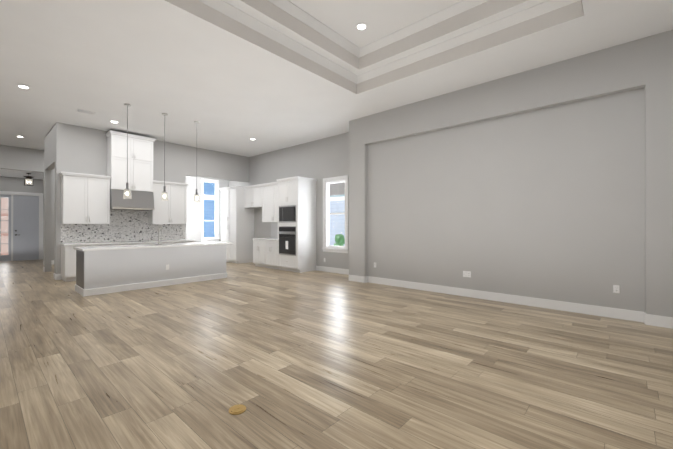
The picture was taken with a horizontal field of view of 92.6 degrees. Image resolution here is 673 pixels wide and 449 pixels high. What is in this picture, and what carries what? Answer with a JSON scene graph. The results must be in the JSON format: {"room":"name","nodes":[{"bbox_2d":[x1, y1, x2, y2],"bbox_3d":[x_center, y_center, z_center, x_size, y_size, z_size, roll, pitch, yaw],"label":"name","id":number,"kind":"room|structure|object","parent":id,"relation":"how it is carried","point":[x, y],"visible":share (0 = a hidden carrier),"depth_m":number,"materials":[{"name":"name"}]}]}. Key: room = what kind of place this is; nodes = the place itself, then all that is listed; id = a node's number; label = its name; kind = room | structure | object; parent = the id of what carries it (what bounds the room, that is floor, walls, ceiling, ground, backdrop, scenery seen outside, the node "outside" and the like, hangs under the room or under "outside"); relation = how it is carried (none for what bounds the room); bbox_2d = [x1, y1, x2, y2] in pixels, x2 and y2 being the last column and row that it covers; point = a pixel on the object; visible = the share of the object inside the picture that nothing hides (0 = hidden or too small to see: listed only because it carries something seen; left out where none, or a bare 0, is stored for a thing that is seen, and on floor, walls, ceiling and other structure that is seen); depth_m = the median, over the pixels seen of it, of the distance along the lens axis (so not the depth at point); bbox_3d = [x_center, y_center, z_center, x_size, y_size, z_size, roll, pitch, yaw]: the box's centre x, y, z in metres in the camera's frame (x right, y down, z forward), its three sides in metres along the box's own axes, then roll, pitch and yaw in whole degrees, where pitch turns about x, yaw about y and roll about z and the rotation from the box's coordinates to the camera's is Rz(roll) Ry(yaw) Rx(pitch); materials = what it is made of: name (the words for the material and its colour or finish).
{"room":"empty living room","nodes":[
{"label":"empty living room","id":0,"kind":"room"},
{"bbox_2d":[0,169,42,179],"bbox_3d":[-11.514,-1.878,11.565,2.500,0.150,1.750,0,0,42],"label":"ceiling","id":1,"kind":"structure","parent":0,"point":[16,173],"depth_m":11.60,"materials":[{"name":"white paint"}]},
{"bbox_2d":[24,173,32,185],"bbox_3d":[-10.847,-1.589,11.334,0.300,0.430,0.300,0,0,42],"label":"pendant lantern","id":2,"kind":"object","parent":1,"relation":"hanging from","point":[26,178],"visible":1,"depth_m":11.32,"materials":[{"name":"brown metal"}]},
{"bbox_2d":[0,145,43,192],"bbox_3d":[-11.290,-0.584,9.827,0.150,3.950,3.470,0,0,42],"label":"wall","id":3,"kind":"structure","parent":0,"point":[20,158],"depth_m":10.64,"materials":[{"name":"grey paint"}]},
{"bbox_2d":[0,194,39,261],"bbox_3d":[-12.275,0.116,12.436,0.155,2.567,1.194,0,0,42],"label":"front door","id":4,"kind":"structure","parent":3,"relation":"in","point":[23,227],"depth_m":12.50,"materials":[{"name":"paint"}]},
{"bbox_2d":[0,191,42,259],"bbox_3d":[-12.228,0.072,12.394,0.015,2.655,1.370,0,0,42],"label":"door frame","id":5,"kind":"structure","parent":3,"relation":"attached to","point":[41,217],"depth_m":12.84,"materials":[{"name":"white wood"}]},
{"bbox_2d":[43,126,54,272],"bbox_3d":[-7.890,-0.587,8.936,1.900,3.950,0.150,0,0,42],"label":"wall","id":6,"kind":"structure","parent":0,"point":[49,143],"depth_m":9.48,"materials":[{"name":"grey paint"}]},
{"bbox_2d":[55,122,248,273],"bbox_3d":[-5.267,-0.583,10.210,0.300,3.950,5.550,0,0,42],"label":"wall","id":7,"kind":"structure","parent":0,"point":[73,148],"depth_m":8.81,"materials":[{"name":"grey paint"}]},
{"bbox_2d":[58,130,188,223],"bbox_3d":[-5.782,-1.249,9.062,0.465,2.475,3.074,0,0,42],"label":"upper cabinets","id":8,"kind":"object","parent":7,"relation":"attached to","point":[85,198],"depth_m":8.73,"materials":[{"name":"white wood"}]},
{"bbox_2d":[61,210,185,242],"bbox_3d":[-5.916,0.034,9.259,0.002,0.886,3.104,0,0,42],"label":"tile backsplash","id":9,"kind":"structure","parent":7,"relation":"attached to","point":[128,225],"depth_m":9.12,"materials":[{"name":"tile"}]},
{"bbox_2d":[110,189,154,210],"bbox_3d":[-5.762,-0.676,9.036,0.526,0.536,1.022,0,0,42],"label":"range hood","id":10,"kind":"object","parent":7,"relation":"attached to","point":[141,201],"visible":0.96,"depth_m":8.88,"materials":[{"name":"silver metal"}]},
{"bbox_2d":[183,146,185,182],"bbox_3d":[-6.590,-0.577,11.842,4.450,3.950,0.150,0,0,42],"label":"wall","id":11,"kind":"structure","parent":0,"point":[184,147],"depth_m":10.39,"materials":[{"name":"grey paint"}]},
{"bbox_2d":[186,176,228,241],"bbox_3d":[-5.265,-0.576,12.345,0.150,3.950,2.370,0,0,42],"label":"window frame","id":12,"kind":"structure","parent":0,"point":[193,226],"depth_m":12.16,"materials":[{"name":"white paint"}]},
{"bbox_2d":[201,178,219,241],"bbox_3d":[-4.975,-0.555,12.615,0.180,2.430,0.766,0,0,42],"label":"nook window","id":13,"kind":"structure","parent":12,"relation":"in","point":[216,220],"depth_m":12.66,"materials":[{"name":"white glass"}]},
{"bbox_2d":[229,132,348,268],"bbox_3d":[-1.819,-0.580,10.943,7.150,3.950,0.150,0,0,42],"label":"wall","id":14,"kind":"structure","parent":0,"point":[319,160],"depth_m":9.82,"materials":[{"name":"grey paint"}]},
{"bbox_2d":[243,186,258,207],"bbox_3d":[-2.795,-0.969,11.433,1.081,0.732,0.420,0,0,42],"label":"upper cabinet","id":15,"kind":"object","parent":14,"relation":"attached to","point":[251,193],"depth_m":11.35,"materials":[{"name":"white wood"}]},
{"bbox_2d":[259,183,270,221],"bbox_3d":[-2.159,-0.706,10.861,0.753,1.262,0.420,0,0,42],"label":"upper cabinet","id":16,"kind":"object","parent":14,"relation":"attached to","point":[264,196],"depth_m":10.79,"materials":[{"name":"white wood"}]},
{"bbox_2d":[271,222,277,237],"bbox_3d":[-1.805,0.128,10.825,1.322,0.668,0.002,0,0,42],"label":"tile backsplash","id":17,"kind":"structure","parent":14,"relation":"attached to","point":[274,229],"depth_m":11.13,"materials":[{"name":"grey tile"}]},
{"bbox_2d":[271,182,277,221],"bbox_3d":[-1.711,-0.707,10.459,0.690,1.262,0.420,0,0,42],"label":"upper cabinet","id":18,"kind":"object","parent":14,"relation":"attached to","point":[274,185],"depth_m":10.46,"materials":[{"name":"white wood"}]},
{"bbox_2d":[322,175,348,252],"bbox_3d":[-0.009,-0.283,9.269,1.010,2.165,0.180,0,0,42],"label":"window","id":19,"kind":"structure","parent":14,"relation":"in","point":[327,247],"depth_m":9.37,"materials":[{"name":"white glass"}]},
{"bbox_2d":[43,260,672,328],"bbox_3d":[-3.868,1.307,6.748,20.000,0.148,8.820,0,0,42],"label":"baseboard","id":20,"kind":"structure","parent":14,"relation":"attached to","point":[645,318],"depth_m":5.52,"materials":[{"name":"white wood"}]},
{"bbox_2d":[0,259,672,448],"bbox_3d":[-3.878,1.441,6.811,20.500,0.120,9.300,0,0,42],"label":"floor","id":21,"kind":"structure","parent":0,"point":[315,359],"depth_m":3.04,"materials":[{"name":"brown wood"}]},
{"bbox_2d":[61,247,75,281],"bbox_3d":[-6.550,0.950,8.083,0.620,0.870,0.512,0,0,42],"label":"base cabinet","id":22,"kind":"object","parent":21,"relation":"on","point":[68,262],"depth_m":7.79,"materials":[{"name":"white wood"}]},
{"bbox_2d":[60,239,194,246],"bbox_3d":[-5.678,0.499,9.044,0.635,0.040,3.144,0,0,42],"label":"countertop","id":23,"kind":"structure","parent":22,"relation":"on","point":[184,240],"depth_m":8.10,"materials":[{"name":"white stone"}]},
{"bbox_2d":[124,241,151,242],"bbox_3d":[-5.724,0.474,8.997,0.450,0.008,0.828,0,0,42],"label":"cooktop","id":24,"kind":"object","parent":23,"relation":"in","point":[124,241],"depth_m":8.89,"materials":[{"name":"silver metal"}]},
{"bbox_2d":[96,243,115,245],"bbox_3d":[-6.246,0.951,8.422,0.620,0.870,0.647,0,0,42],"label":"base cabinet","id":25,"kind":"object","parent":21,"relation":"on","point":[97,244],"depth_m":8.28,"materials":[{"name":"white wood"}]},
{"bbox_2d":[116,243,157,244],"bbox_3d":[-5.727,0.953,8.999,0.620,0.870,1.152,0,0,42],"label":"base cabinet","id":26,"kind":"object","parent":21,"relation":"on","point":[116,243],"depth_m":8.73,"materials":[{"name":"white wood"}]},
{"bbox_2d":[75,246,226,296],"bbox_3d":[-4.143,0.949,7.528,0.822,0.870,2.982,0,0,42],"label":"kitchen island","id":27,"kind":"object","parent":21,"relation":"on","point":[108,269],"depth_m":6.95,"materials":[{"name":"grey paint"}]},
{"bbox_2d":[73,242,232,249],"bbox_3d":[-4.105,0.494,7.586,0.890,0.040,3.156,0,0,42],"label":"island countertop","id":28,"kind":"structure","parent":27,"relation":"on","point":[150,247],"depth_m":6.98,"materials":[{"name":"white stone"}]},
{"bbox_2d":[158,226,161,241],"bbox_3d":[-4.247,0.237,7.751,0.208,0.394,0.028,0,0,42],"label":"island faucet","id":29,"kind":"object","parent":28,"relation":"on","point":[159,233],"visible":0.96,"depth_m":7.80,"materials":[{"name":"silver metal"}]},
{"bbox_2d":[219,186,253,263],"bbox_3d":[-3.748,0.016,12.044,1.152,2.765,0.782,0,0,42],"label":"pantry","id":30,"kind":"object","parent":21,"relation":"on","point":[237,224],"visible":0.96,"depth_m":11.68,"materials":[{"name":"white wood"}]},
{"bbox_2d":[229,404,245,414],"bbox_3d":[-0.730,1.361,2.370,0.124,0.010,0.124,0,0,42],"label":"electrical outlet","id":31,"kind":"object","parent":21,"relation":"on","point":[237,409],"visible":1,"depth_m":2.36,"materials":[{"name":"brown"}]},
{"bbox_2d":[252,238,263,266],"bbox_3d":[-2.277,0.949,10.750,0.715,0.890,0.737,0,0,42],"label":"base cabinet","id":32,"kind":"object","parent":21,"relation":"on","point":[258,247],"depth_m":10.52,"materials":[{"name":"white wood"}]},
{"bbox_2d":[264,242,279,269],"bbox_3d":[-1.826,0.948,10.345,0.715,0.890,0.737,0,0,42],"label":"base cabinet","id":33,"kind":"object","parent":21,"relation":"on","point":[265,252],"depth_m":10.06,"materials":[{"name":"white wood"}]},
{"bbox_2d":[256,238,277,241],"bbox_3d":[-2.064,0.483,10.550,1.342,0.040,0.752,0,0,42],"label":"countertop","id":34,"kind":"structure","parent":33,"relation":"on","point":[257,239],"depth_m":10.32,"materials":[{"name":"white stone"}]},
{"bbox_2d":[276,176,316,272],"bbox_3d":[-1.218,0.008,9.749,0.984,2.765,0.814,0,0,42],"label":"tall cabinet","id":35,"kind":"object","parent":21,"relation":"on","point":[296,223],"visible":1,"depth_m":9.48,"materials":[{"name":"white wood"}]},
{"bbox_2d":[0,0,672,156],"bbox_3d":[-2.936,-3.021,5.892,17.850,0.902,9.170,0,0,42],"label":"ceiling","id":36,"kind":"structure","parent":0,"point":[150,62],"depth_m":5.17,"materials":[{"name":"white paint"}]},
{"bbox_2d":[17,84,30,88],"bbox_3d":[-5.831,-2.567,5.997,0.190,0.010,0.190,0,0,42],"label":"recessed light","id":37,"kind":"object","parent":36,"relation":"in","point":[23,86],"visible":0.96,"depth_m":5.97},
{"bbox_2d":[75,109,95,114],"bbox_3d":[-5.696,-2.559,7.315,0.200,0.014,0.360,0,0,42],"label":"ceiling vent","id":38,"kind":"object","parent":36,"relation":"in","point":[86,111],"visible":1,"depth_m":7.28,"materials":[{"name":"grey metal"}]},
{"bbox_2d":[123,104,131,198],"bbox_3d":[-4.484,-1.561,6.895,0.156,2.015,0.156,0,0,42],"label":"pendant light","id":39,"kind":"object","parent":36,"relation":"hanging from","point":[127,183],"visible":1,"depth_m":6.89,"materials":[{"name":"silver metal"}]},
{"bbox_2d":[161,113,167,200],"bbox_3d":[-3.983,-1.559,7.453,0.156,2.015,0.156,0,0,42],"label":"pendant light","id":40,"kind":"object","parent":36,"relation":"hanging from","point":[164,191],"visible":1,"depth_m":7.45,"materials":[{"name":"silver metal"}]},
{"bbox_2d":[193,121,199,202],"bbox_3d":[-3.482,-1.557,8.011,0.156,2.015,0.156,0,0,42],"label":"pendant light","id":41,"kind":"object","parent":36,"relation":"hanging from","point":[197,197],"visible":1,"depth_m":8.00,"materials":[{"name":"silver metal"}]},
{"bbox_2d":[356,23,366,29],"bbox_3d":[0.402,-3.189,5.186,0.190,0.010,0.190,0,0,42],"label":"recessed light","id":42,"kind":"object","parent":36,"relation":"in","point":[361,26],"visible":1,"depth_m":5.17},
{"bbox_2d":[349,30,672,316],"bbox_3d":[3.538,-0.598,5.646,7.900,3.950,0.870,0,0,42],"label":"wall","id":43,"kind":"structure","parent":0,"point":[553,181],"depth_m":5.39,"materials":[{"name":"grey paint"}]},
{"bbox_2d":[463,271,470,277],"bbox_3d":[2.493,0.949,6.149,0.145,0.115,0.008,0,0,42],"label":"outlet","id":44,"kind":"object","parent":43,"relation":"attached to","point":[466,273],"visible":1,"depth_m":6.14,"materials":[{"name":"white plastic"}]},
{"bbox_2d":[613,285,619,292],"bbox_3d":[4.098,0.944,4.708,0.070,0.115,0.008,0,0,42],"label":"outlet","id":45,"kind":"object","parent":43,"relation":"attached to","point":[616,288],"visible":1,"depth_m":4.71,"materials":[{"name":"white plastic"}]},
{"label":"outside","id":46,"kind":"structure","parent":0,"visible":0},
{"bbox_3d":[-3.662,1.569,10.717,26.000,0.250,17.000,0,0,42],"label":"ground","id":47,"kind":"structure","parent":46,"visible":0},
{"bbox_2d":[1,198,7,254],"bbox_3d":[-14.927,-0.568,14.794,0.200,4.050,6.000,0,0,42],"label":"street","id":48,"kind":"structure","parent":47,"relation":"on","point":[4,229],"depth_m":14.54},
{"bbox_2d":[204,182,214,236],"bbox_3d":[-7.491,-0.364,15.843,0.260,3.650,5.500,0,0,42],"label":"house","id":49,"kind":"structure","parent":47,"relation":"on","point":[207,205],"depth_m":16.72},
{"bbox_2d":[329,182,344,245],"bbox_3d":[1.639,-0.874,12.885,11.000,4.650,2.700,0,0,42],"label":"house","id":50,"kind":"structure","parent":47,"relation":"on","point":[338,217],"depth_m":13.41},
{"bbox_2d":[334,234,344,245],"bbox_3d":[0.111,0.873,10.311,0.394,1.139,0.405,0,0,42],"label":"shrub","id":51,"kind":"object","parent":47,"relation":"on","point":[339,238],"depth_m":10.22,"materials":[{"name":"green plant"}]}
]}

